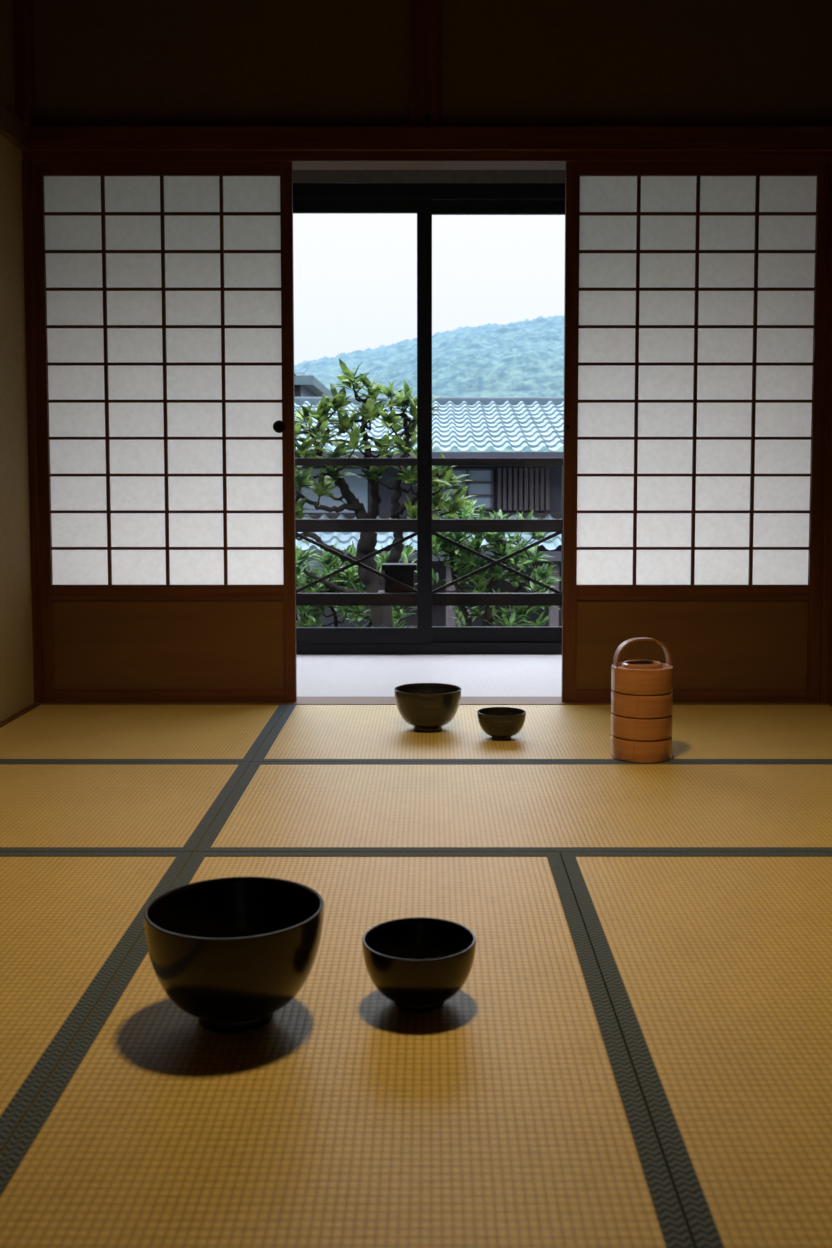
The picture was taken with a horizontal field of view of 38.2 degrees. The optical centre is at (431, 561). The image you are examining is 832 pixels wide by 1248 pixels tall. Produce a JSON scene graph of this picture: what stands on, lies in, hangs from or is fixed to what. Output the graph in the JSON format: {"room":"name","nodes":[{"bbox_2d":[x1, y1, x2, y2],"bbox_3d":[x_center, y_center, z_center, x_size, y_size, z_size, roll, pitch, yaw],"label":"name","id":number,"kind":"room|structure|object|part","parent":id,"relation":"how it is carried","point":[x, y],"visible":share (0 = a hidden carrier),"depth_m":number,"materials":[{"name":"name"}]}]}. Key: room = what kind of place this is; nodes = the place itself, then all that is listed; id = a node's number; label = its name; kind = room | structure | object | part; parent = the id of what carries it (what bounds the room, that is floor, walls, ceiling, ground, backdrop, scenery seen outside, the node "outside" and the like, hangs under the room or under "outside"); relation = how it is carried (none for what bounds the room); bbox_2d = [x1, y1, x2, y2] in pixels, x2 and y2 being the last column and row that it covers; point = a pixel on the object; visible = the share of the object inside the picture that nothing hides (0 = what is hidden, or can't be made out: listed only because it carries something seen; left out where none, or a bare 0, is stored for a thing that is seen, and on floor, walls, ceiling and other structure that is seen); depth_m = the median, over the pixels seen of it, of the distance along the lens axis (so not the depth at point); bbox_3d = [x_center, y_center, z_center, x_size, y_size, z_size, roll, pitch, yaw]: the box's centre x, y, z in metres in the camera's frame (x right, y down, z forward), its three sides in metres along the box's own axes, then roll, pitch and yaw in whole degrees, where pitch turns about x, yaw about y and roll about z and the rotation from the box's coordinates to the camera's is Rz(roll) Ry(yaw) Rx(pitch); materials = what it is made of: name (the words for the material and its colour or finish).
{"room":"traditional dwelling","nodes":[
{"label":"traditional dwelling","id":0,"kind":"room"},
{"bbox_2d":[0,0,33,721],"bbox_3d":[-1.575,-0.630,2.337,0.120,2.960,7.150,0,4,0],"label":"wall","id":1,"kind":"structure","parent":0,"point":[16,637],"depth_m":4.33,"materials":[{"name":"beige paint"}]},
{"bbox_2d":[0,103,26,148],"bbox_3d":[-1.500,-1.368,1.636,0.030,0.084,5.550,0,4,0],"label":"trim","id":2,"kind":"structure","parent":1,"relation":"attached to","point":[12,128],"depth_m":4.26,"materials":[{"name":"brown wood"}]},
{"bbox_2d":[0,704,39,727],"bbox_3d":[-1.500,0.756,1.756,0.030,0.053,5.600,0,4,0],"label":"trim","id":3,"kind":"structure","parent":1,"relation":"attached to","point":[32,706],"depth_m":4.34,"materials":[{"name":"red wood"}]},
{"bbox_2d":[12,0,35,125],"bbox_3d":[-1.492,-1.901,4.391,0.045,0.604,0.100,0,4,0],"label":"trim","id":4,"kind":"structure","parent":1,"relation":"attached to","point":[23,10],"depth_m":4.36,"materials":[{"name":"red wood"}]},
{"bbox_2d":[22,160,42,702],"bbox_3d":[-1.500,-0.477,4.568,0.029,2.030,0.140,0,4,0],"label":"trim","id":5,"kind":"structure","parent":1,"relation":"attached to","point":[26,164],"depth_m":4.50,"materials":[{"name":"red wood"}]},
{"bbox_2d":[295,458,562,626],"bbox_3d":[0.010,-0.045,6.434,3.650,1.015,0.195,0,4,0],"label":"railing","id":6,"kind":"object","parent":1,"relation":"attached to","point":[399,578],"visible":0.44,"depth_m":6.35,"materials":[{"name":"black wood"}]},
{"bbox_2d":[378,590,413,592],"bbox_3d":[-0.175,0.173,6.469,0.230,0.025,0.155,0,4,0],"label":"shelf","id":7,"kind":"object","parent":6,"relation":"attached to","point":[380,591],"depth_m":6.41,"materials":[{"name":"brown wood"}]},
{"bbox_3d":[0.010,-0.192,6.352,3.650,0.068,0.040,0,4,0],"label":"rail","id":8,"kind":"part","parent":6,"relation":"part of","materials":[{"name":"brown wood"}]},
{"bbox_3d":[0.010,0.199,6.378,3.650,0.065,0.040,0,4,0],"label":"rail","id":9,"kind":"part","parent":6,"relation":"part of","materials":[{"name":"brown wood"}]},
{"bbox_3d":[0.010,-0.527,6.329,3.650,0.040,0.050,0,4,0],"label":"handrail","id":10,"kind":"part","parent":6,"relation":"part of","materials":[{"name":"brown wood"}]},
{"bbox_2d":[296,643,561,653],"bbox_3d":[0.010,0.425,5.908,3.050,0.052,0.070,0,4,0],"label":"sill","id":11,"kind":"structure","parent":1,"relation":"attached to","point":[434,648],"depth_m":5.87,"materials":[{"name":"metal"}]},
{"bbox_2d":[33,697,831,704],"bbox_3d":[0.010,0.560,4.629,3.050,0.053,0.160,0,4,0],"label":"trim","id":12,"kind":"structure","parent":1,"relation":"attached to","point":[300,700],"depth_m":4.58,"materials":[{"name":"brown wood"}]},
{"bbox_2d":[31,162,53,701],"bbox_3d":[-1.466,-0.475,4.533,0.040,2.024,0.030,0,4,0],"label":"stile","id":13,"kind":"object","parent":12,"relation":"on","point":[38,206],"visible":1,"depth_m":4.52,"materials":[{"name":"red wood"}]},
{"bbox_2d":[42,162,279,175],"bbox_3d":[-1.005,-1.461,4.466,0.882,0.049,0.028,0,4,0],"label":"rail","id":14,"kind":"object","parent":13,"relation":"attached to","point":[48,168],"visible":1,"depth_m":4.45,"materials":[{"name":"red wood"}]},
{"bbox_2d":[44,212,282,549],"bbox_3d":[-1.005,-0.674,4.517,0.882,1.260,0.011,0,4,0],"label":"muntin","id":15,"kind":"object","parent":13,"relation":"attached to","point":[45,213],"visible":1,"depth_m":4.51,"materials":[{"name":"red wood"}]},
{"bbox_2d":[51,585,283,599],"bbox_3d":[-1.005,0.116,4.574,0.882,0.057,0.028,0,4,0],"label":"rail","id":16,"kind":"object","parent":13,"relation":"attached to","point":[59,592],"visible":1,"depth_m":4.56,"materials":[{"name":"red wood"}]},
{"bbox_2d":[100,175,227,584],"bbox_3d":[-1.005,-0.674,4.516,0.453,1.527,0.013,0,4,0],"label":"shoji vertical muntins","id":17,"kind":"object","parent":16,"relation":"on","point":[103,223],"visible":1,"depth_m":4.51,"materials":[{"name":"red wood"}]},
{"bbox_2d":[44,176,283,584],"bbox_3d":[-1.005,-0.675,4.523,0.882,1.527,0.001,0,4,0],"label":"paper","id":18,"kind":"object","parent":17,"relation":"attached to","point":[61,193],"visible":1,"depth_m":4.52,"materials":[{"name":"white paper"}]},
{"bbox_2d":[54,689,284,701],"bbox_3d":[-1.005,0.510,4.600,0.882,0.048,0.028,0,4,0],"label":"rail","id":19,"kind":"object","parent":12,"relation":"on","point":[60,695],"visible":1,"depth_m":4.59,"materials":[{"name":"red wood"}]},
{"bbox_2d":[52,600,283,688],"bbox_3d":[-1.005,0.315,4.587,0.882,0.343,0.010,0,4,0],"label":"board","id":20,"kind":"object","parent":19,"relation":"on","point":[98,644],"visible":1,"depth_m":4.58,"materials":[{"name":"brown wood"}]},
{"bbox_2d":[273,162,296,701],"bbox_3d":[-0.559,-0.475,4.528,0.079,2.024,0.040,0,4,0],"label":"stile","id":21,"kind":"object","parent":12,"relation":"on","point":[286,168],"depth_m":4.52,"materials":[{"name":"red wood"}]},
{"bbox_3d":[-0.575,-0.508,4.511,0.048,0.048,0.010,0,4,0],"label":"finger pull","id":22,"kind":"part","parent":21,"relation":"part of","materials":[{"name":"black metal"}]},
{"bbox_2d":[561,162,579,701],"bbox_3d":[0.523,-0.475,4.533,0.051,2.024,0.030,0,4,0],"label":"stile","id":23,"kind":"object","parent":12,"relation":"on","point":[572,169],"visible":1,"depth_m":4.52,"materials":[{"name":"red wood"}]},
{"bbox_2d":[576,585,808,599],"bbox_3d":[0.991,0.116,4.574,0.884,0.057,0.028,0,4,0],"label":"rail","id":24,"kind":"object","parent":23,"relation":"attached to","point":[583,592],"visible":1,"depth_m":4.56,"materials":[{"name":"red wood"}]},
{"bbox_2d":[632,175,759,584],"bbox_3d":[0.991,-0.674,4.516,0.454,1.527,0.013,0,4,0],"label":"shoji vertical muntins","id":25,"kind":"object","parent":24,"relation":"on","point":[757,189],"visible":1,"depth_m":4.51,"materials":[{"name":"red wood"}]},
{"bbox_2d":[577,176,816,584],"bbox_3d":[0.991,-0.675,4.523,0.884,1.527,0.001,0,4,0],"label":"paper","id":26,"kind":"object","parent":24,"relation":"on","point":[597,193],"visible":1,"depth_m":4.52,"materials":[{"name":"white paper"}]},
{"bbox_2d":[577,212,816,549],"bbox_3d":[0.991,-0.674,4.517,0.884,1.260,0.011,0,4,0],"label":"muntin","id":27,"kind":"object","parent":23,"relation":"attached to","point":[581,213],"visible":1,"depth_m":4.51,"materials":[{"name":"red wood"}]},
{"bbox_2d":[580,162,817,175],"bbox_3d":[0.991,-1.461,4.466,0.884,0.049,0.028,0,4,0],"label":"rail","id":28,"kind":"object","parent":23,"relation":"attached to","point":[586,168],"visible":1,"depth_m":4.45,"materials":[{"name":"red wood"}]},
{"bbox_2d":[576,689,806,701],"bbox_3d":[0.991,0.510,4.600,0.884,0.048,0.028,0,4,0],"label":"rail","id":29,"kind":"object","parent":12,"relation":"on","point":[582,695],"visible":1,"depth_m":4.59,"materials":[{"name":"red wood"}]},
{"bbox_2d":[576,600,807,688],"bbox_3d":[0.991,0.315,4.587,0.884,0.343,0.010,0,4,0],"label":"board","id":30,"kind":"object","parent":29,"relation":"on","point":[711,644],"visible":1,"depth_m":4.58,"materials":[{"name":"brown wood"}]},
{"bbox_2d":[806,162,830,701],"bbox_3d":[1.457,-0.475,4.533,0.048,2.024,0.030,0,4,0],"label":"stile","id":31,"kind":"object","parent":12,"relation":"on","point":[823,183],"visible":1,"depth_m":4.52,"materials":[{"name":"red wood"}]},
{"bbox_2d":[296,654,561,696],"bbox_3d":[0.010,0.517,5.327,3.050,0.053,1.240,0,4,0],"label":"floor","id":32,"kind":"structure","parent":0,"point":[318,675],"depth_m":5.27,"materials":[{"name":"white"}]},
{"bbox_2d":[293,170,564,182],"bbox_3d":[0.010,-1.907,5.754,3.050,0.198,0.100,0,4,0],"label":"wall","id":33,"kind":"structure","parent":0,"point":[299,176],"depth_m":5.71,"materials":[{"name":"paint"}]},
{"bbox_2d":[293,183,564,199],"bbox_3d":[0.010,-1.772,5.758,3.050,0.072,0.070,0,4,0],"label":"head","id":34,"kind":"object","parent":33,"relation":"attached to","point":[434,191],"visible":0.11,"depth_m":5.72},
{"bbox_2d":[293,199,564,643],"bbox_3d":[0.010,-0.668,5.832,2.950,2.140,0.058,0,4,0],"label":"window","id":35,"kind":"structure","parent":34,"relation":"attached to","point":[300,206],"depth_m":5.81,"materials":[{"name":"metal"}]},
{"bbox_3d":[-0.733,-1.703,5.746,1.465,0.064,0.027,0,4,0],"label":"sash","id":36,"kind":"part","parent":35,"relation":"part of","materials":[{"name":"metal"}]},
{"bbox_3d":[-0.733,0.361,5.887,1.465,0.078,0.027,0,4,0],"label":"sash bottom","id":37,"kind":"part","parent":35,"relation":"part of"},
{"bbox_3d":[-0.036,-0.674,5.816,0.072,1.998,0.027,0,4,0],"label":"sash","id":38,"kind":"part","parent":35,"relation":"part of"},
{"bbox_3d":[0.707,0.359,5.918,1.557,0.078,0.027,0,4,0],"label":"sash bottom","id":39,"kind":"part","parent":35,"relation":"part of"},
{"bbox_3d":[0.707,-1.705,5.777,1.557,0.064,0.027,0,4,0],"label":"sash","id":40,"kind":"part","parent":35,"relation":"part of","materials":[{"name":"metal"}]},
{"bbox_2d":[34,0,831,125],"bbox_3d":[0.010,-1.905,4.481,3.050,0.608,0.080,0,4,0],"label":"wall","id":41,"kind":"structure","parent":0,"point":[98,62],"depth_m":4.44,"materials":[{"name":"paint"}]},
{"bbox_2d":[410,0,439,125],"bbox_3d":[-0.025,-1.902,4.438,0.110,0.608,0.045,0,4,0],"label":"trim","id":42,"kind":"structure","parent":41,"relation":"attached to","point":[424,14],"depth_m":4.42,"materials":[{"name":"red wood"}]},
{"bbox_2d":[20,126,831,151],"bbox_3d":[0.010,-1.563,4.487,3.050,0.084,0.155,0,4,0],"label":"trim","id":43,"kind":"structure","parent":41,"relation":"attached to","point":[39,138],"depth_m":4.41,"materials":[{"name":"red wood"}]},
{"bbox_2d":[22,152,831,169],"bbox_3d":[0.010,-1.505,4.503,3.050,0.034,0.130,0,4,0],"label":"trim","id":44,"kind":"structure","parent":41,"relation":"attached to","point":[300,160],"depth_m":4.44,"materials":[{"name":"red wood"}]},
{"bbox_2d":[424,115,429,120],"bbox_3d":[-0.018,-1.640,4.428,0.022,0.022,0.012,0,4,0],"label":"nail cover","id":45,"kind":"object","parent":41,"relation":"attached to","point":[426,117],"visible":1,"depth_m":4.43,"materials":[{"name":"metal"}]},
{"bbox_3d":[0.010,0.795,2.410,3.250,0.105,7.100,0,4,0],"label":"floor","id":46,"kind":"structure","parent":0,"visible":0},
{"bbox_2d":[0,852,192,1154],"bbox_3d":[-1.015,0.749,1.908,0.937,0.057,1.682,0,4,0],"label":"mat","id":47,"kind":"object","parent":46,"relation":"on","point":[69,921],"visible":0.82,"depth_m":2.21,"materials":[{"name":"wicker"}]},
{"bbox_2d":[0,761,250,852],"bbox_3d":[-1.015,0.661,3.188,0.937,0.057,0.879,0,4,0],"label":"mat","id":48,"kind":"object","parent":46,"relation":"on","point":[45,806],"visible":0.78,"depth_m":3.13,"materials":[{"name":"wicker"}]},
{"bbox_2d":[0,704,287,761],"bbox_3d":[-1.015,0.600,4.089,0.937,0.057,0.920,0,4,0],"label":"mat","id":49,"kind":"object","parent":46,"relation":"on","point":[45,733],"visible":0.71,"depth_m":4.05,"materials":[{"name":"wicker"}]},
{"bbox_2d":[0,852,693,1247],"bbox_3d":[-0.127,0.749,1.908,0.834,0.057,1.682,0,4,0],"label":"mat","id":50,"kind":"object","parent":46,"relation":"on","point":[511,1112],"visible":1,"depth_m":1.64,"materials":[{"name":"wicker"}]},
{"bbox_2d":[144,877,323,1032],"bbox_3d":[-0.311,0.632,1.899,0.280,0.180,0.280,0,4,0],"label":"bowl","id":51,"kind":"object","parent":50,"relation":"on","point":[230,953],"visible":1,"depth_m":1.82,"materials":[{"name":"black ceramic"}]},
{"bbox_2d":[362,917,475,1011],"bbox_3d":[-0.021,0.665,1.957,0.185,0.106,0.185,-3,5,-37],"label":"bowl","id":52,"kind":"object","parent":50,"relation":"on","point":[418,964],"visible":1,"depth_m":1.92,"materials":[{"name":"black ceramic"}]},
{"bbox_2d":[195,761,831,852],"bbox_3d":[0.480,0.661,3.188,2.047,0.057,0.879,0,4,0],"label":"mat","id":53,"kind":"object","parent":46,"relation":"on","point":[284,806],"visible":0.83,"depth_m":3.10,"materials":[{"name":"wicker"}]},
{"bbox_2d":[252,704,831,761],"bbox_3d":[0.480,0.600,4.089,2.047,0.057,0.920,0,4,0],"label":"mat","id":54,"kind":"object","parent":46,"relation":"on","point":[302,733],"visible":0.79,"depth_m":3.97,"materials":[{"name":"wicker"}]},
{"bbox_2d":[394,683,460,731],"bbox_3d":[-0.014,0.502,4.099,0.229,0.140,0.229,0,4,0],"label":"bowl","id":55,"kind":"object","parent":54,"relation":"on","point":[427,707],"visible":1,"depth_m":4.02,"materials":[{"name":"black ceramic"}]},
{"bbox_2d":[477,707,525,739],"bbox_3d":[0.229,0.537,3.958,0.161,0.089,0.161,3,5,40],"label":"bowl","id":56,"kind":"object","parent":54,"relation":"on","point":[501,723],"visible":1,"depth_m":3.91,"materials":[{"name":"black ceramic"}]},
{"bbox_2d":[611,637,672,762],"bbox_3d":[0.643,0.416,3.678,0.186,0.367,0.186,0,4,-3],"label":"lunch box","id":57,"kind":"object","parent":54,"relation":"on","point":[641,692],"visible":1,"depth_m":3.60,"materials":[{"name":"brown wood"}]},
{"bbox_3d":[0.643,0.289,3.669,0.178,0.113,0.030,-1,4,-12],"label":"handle","id":58,"kind":"part","parent":57,"relation":"part of","materials":[{"name":"brown wood"}]},
{"bbox_3d":[0.643,0.317,3.671,0.134,0.018,0.134,-1,4,-12],"label":"lid","id":59,"kind":"part","parent":57,"relation":"part of","materials":[{"name":"brown wood"}]},
{"bbox_2d":[560,852,831,1247],"bbox_3d":[0.711,0.749,1.908,0.835,0.057,1.682,0,4,0],"label":"mat","id":60,"kind":"object","parent":46,"relation":"on","point":[715,968],"visible":0.86,"depth_m":1.90,"materials":[{"name":"wicker"}]},
{"bbox_3d":[1.595,-0.286,2.361,0.120,2.270,7.150,0,4,0],"label":"wall","id":61,"kind":"structure","parent":0,"visible":0},
{"bbox_2d":[819,161,831,702],"bbox_3d":[1.508,-0.477,4.568,0.054,2.030,0.140,0,4,0],"label":"trim","id":62,"kind":"structure","parent":61,"relation":"attached to","point":[825,696],"depth_m":4.53,"materials":[{"name":"red wood"}]},
{"label":"outside","id":63,"kind":"structure","parent":0,"visible":0},
{"bbox_2d":[294,315,563,451],"bbox_3d":[9.090,-21.339,120.853,138.180,30.998,94.050,0,4,0],"label":"hill","id":64,"kind":"structure","parent":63,"point":[525,358],"depth_m":120.39,"materials":[{"name":"green plant"}]},
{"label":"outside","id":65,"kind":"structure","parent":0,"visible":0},
{"bbox_3d":[0.000,-0.808,40.519,120.000,0.200,69.040,0,4,0],"label":"ground","id":66,"kind":"structure","parent":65,"visible":0},
{"bbox_2d":[294,386,315,450],"bbox_3d":[-3.725,-1.102,19.470,3.550,3.250,3.000,0,4,0],"label":"wall","id":67,"kind":"structure","parent":66,"relation":"on","point":[303,392],"depth_m":18.35,"materials":[{"name":"grey paint"}]},
{"bbox_2d":[295,385,299,396],"bbox_3d":[-2.700,-0.998,17.949,1.480,3.250,0.050,0,4,0],"label":"posts","id":68,"kind":"object","parent":67,"relation":"attached to","point":[297,387],"visible":0.12,"depth_m":17.82,"materials":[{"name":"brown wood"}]},
{"bbox_2d":[294,376,331,396],"bbox_3d":[-3.725,-2.788,19.355,3.950,0.130,3.400,0,4,0],"label":"verge","id":69,"kind":"structure","parent":67,"relation":"on","point":[310,383],"depth_m":18.18,"materials":[{"name":"tile"}]},
{"bbox_2d":[294,372,312,375],"bbox_3d":[-3.800,-2.887,18.544,3.800,0.187,1.807,0,4,0],"label":"tile roof","id":70,"kind":"structure","parent":69,"relation":"on","point":[295,373],"depth_m":18.37,"materials":[{"name":"grey tile"}]},
{"bbox_2d":[296,540,416,626],"bbox_3d":[-0.741,0.525,9.354,1.415,1.411,0.952,0,4,0],"label":"shrub","id":71,"kind":"object","parent":66,"relation":"on","point":[345,578],"visible":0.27,"depth_m":9.20,"materials":[{"name":"green plant"}]},
{"bbox_2d":[295,359,475,626],"bbox_3d":[-0.469,-0.005,8.015,1.568,2.628,0.779,0,4,0],"label":"tree","id":72,"kind":"object","parent":66,"relation":"on","point":[381,616],"visible":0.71,"depth_m":7.88,"materials":[{"name":"green plant"}]},
{"bbox_2d":[296,550,558,626],"bbox_3d":[1.500,0.430,12.809,5.900,1.100,0.100,0,4,0],"label":"posts","id":73,"kind":"object","parent":66,"relation":"on","point":[554,618],"visible":0.12,"depth_m":12.76,"materials":[{"name":"black wood"}]},
{"bbox_2d":[302,466,561,626],"bbox_3d":[1.650,-0.368,17.014,9.100,2.120,6.000,0,4,0],"label":"wall","id":74,"kind":"structure","parent":66,"relation":"on","point":[555,483],"depth_m":14.03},
{"bbox_2d":[295,469,367,576],"bbox_3d":[-1.875,-0.442,13.987,2.250,1.280,0.030,0,4,0],"label":"wall","id":75,"kind":"structure","parent":74,"relation":"attached to","point":[359,488],"depth_m":13.95,"materials":[{"name":"grey paint"}]},
{"bbox_2d":[296,514,561,549],"bbox_3d":[1.500,-0.342,13.275,6.000,0.346,1.370,0,4,0],"label":"roof","id":76,"kind":"structure","parent":74,"relation":"attached to","point":[343,539],"depth_m":12.96,"materials":[{"name":"tile"}]},
{"bbox_2d":[302,551,560,560],"bbox_3d":[1.500,-0.060,12.645,6.000,0.100,0.080,0,4,0],"label":"fascia","id":77,"kind":"object","parent":76,"relation":"attached to","point":[555,555],"depth_m":12.61,"materials":[{"name":"black wood"}]},
{"bbox_2d":[301,513,561,518],"bbox_3d":[1.650,-0.525,13.947,9.100,0.090,0.100,0,4,0],"label":"beam","id":78,"kind":"structure","parent":74,"relation":"attached to","point":[316,515],"depth_m":13.89,"materials":[{"name":"brown wood"}]},
{"bbox_2d":[443,471,490,506],"bbox_3d":[0.410,-0.846,13.955,0.580,0.450,0.040,0,4,0],"label":"window","id":79,"kind":"structure","parent":74,"relation":"in","point":[475,476],"depth_m":13.93,"materials":[{"name":"grey glass"}]},
{"bbox_2d":[441,469,493,509],"bbox_3d":[0.410,-0.844,13.922,0.604,0.474,0.035,0,4,0],"label":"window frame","id":80,"kind":"structure","parent":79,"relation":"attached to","point":[466,470],"depth_m":13.90,"materials":[{"name":"brown wood"}]},
{"bbox_2d":[497,468,549,509],"bbox_3d":[1.059,-0.844,13.925,0.598,0.490,0.100,0,4,0],"label":"slats","id":81,"kind":"object","parent":74,"relation":"attached to","point":[547,470],"visible":0.98,"depth_m":13.88,"materials":[{"name":"brown wood"}]},
{"bbox_2d":[416,489,560,626],"bbox_3d":[0.427,0.340,9.143,1.182,1.798,0.947,0,4,0],"label":"shrub","id":82,"kind":"object","parent":66,"relation":"on","point":[496,540],"visible":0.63,"depth_m":9.01,"materials":[{"name":"green plant"}]},
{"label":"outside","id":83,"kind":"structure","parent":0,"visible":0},
{"bbox_2d":[294,401,563,450],"bbox_3d":[1.600,-1.749,15.085,9.600,0.786,3.667,0,4,0],"label":"tile roof","id":84,"kind":"structure","parent":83,"point":[535,425],"depth_m":14.92,"materials":[{"name":"grey tile"}]},
{"bbox_2d":[295,452,562,457],"bbox_3d":[1.650,-1.169,13.331,9.700,0.100,0.080,0,4,0],"label":"fascia","id":85,"kind":"object","parent":84,"relation":"attached to","point":[434,454],"depth_m":13.29,"materials":[{"name":"grey wood"}]},
{"bbox_2d":[294,397,563,404],"bbox_3d":[1.650,-2.250,16.911,9.800,0.130,0.250,0,4,0],"label":"ridge cap","id":86,"kind":"object","parent":84,"relation":"on","point":[298,400],"visible":0.1,"depth_m":16.79,"materials":[{"name":"tile"}]}
]}

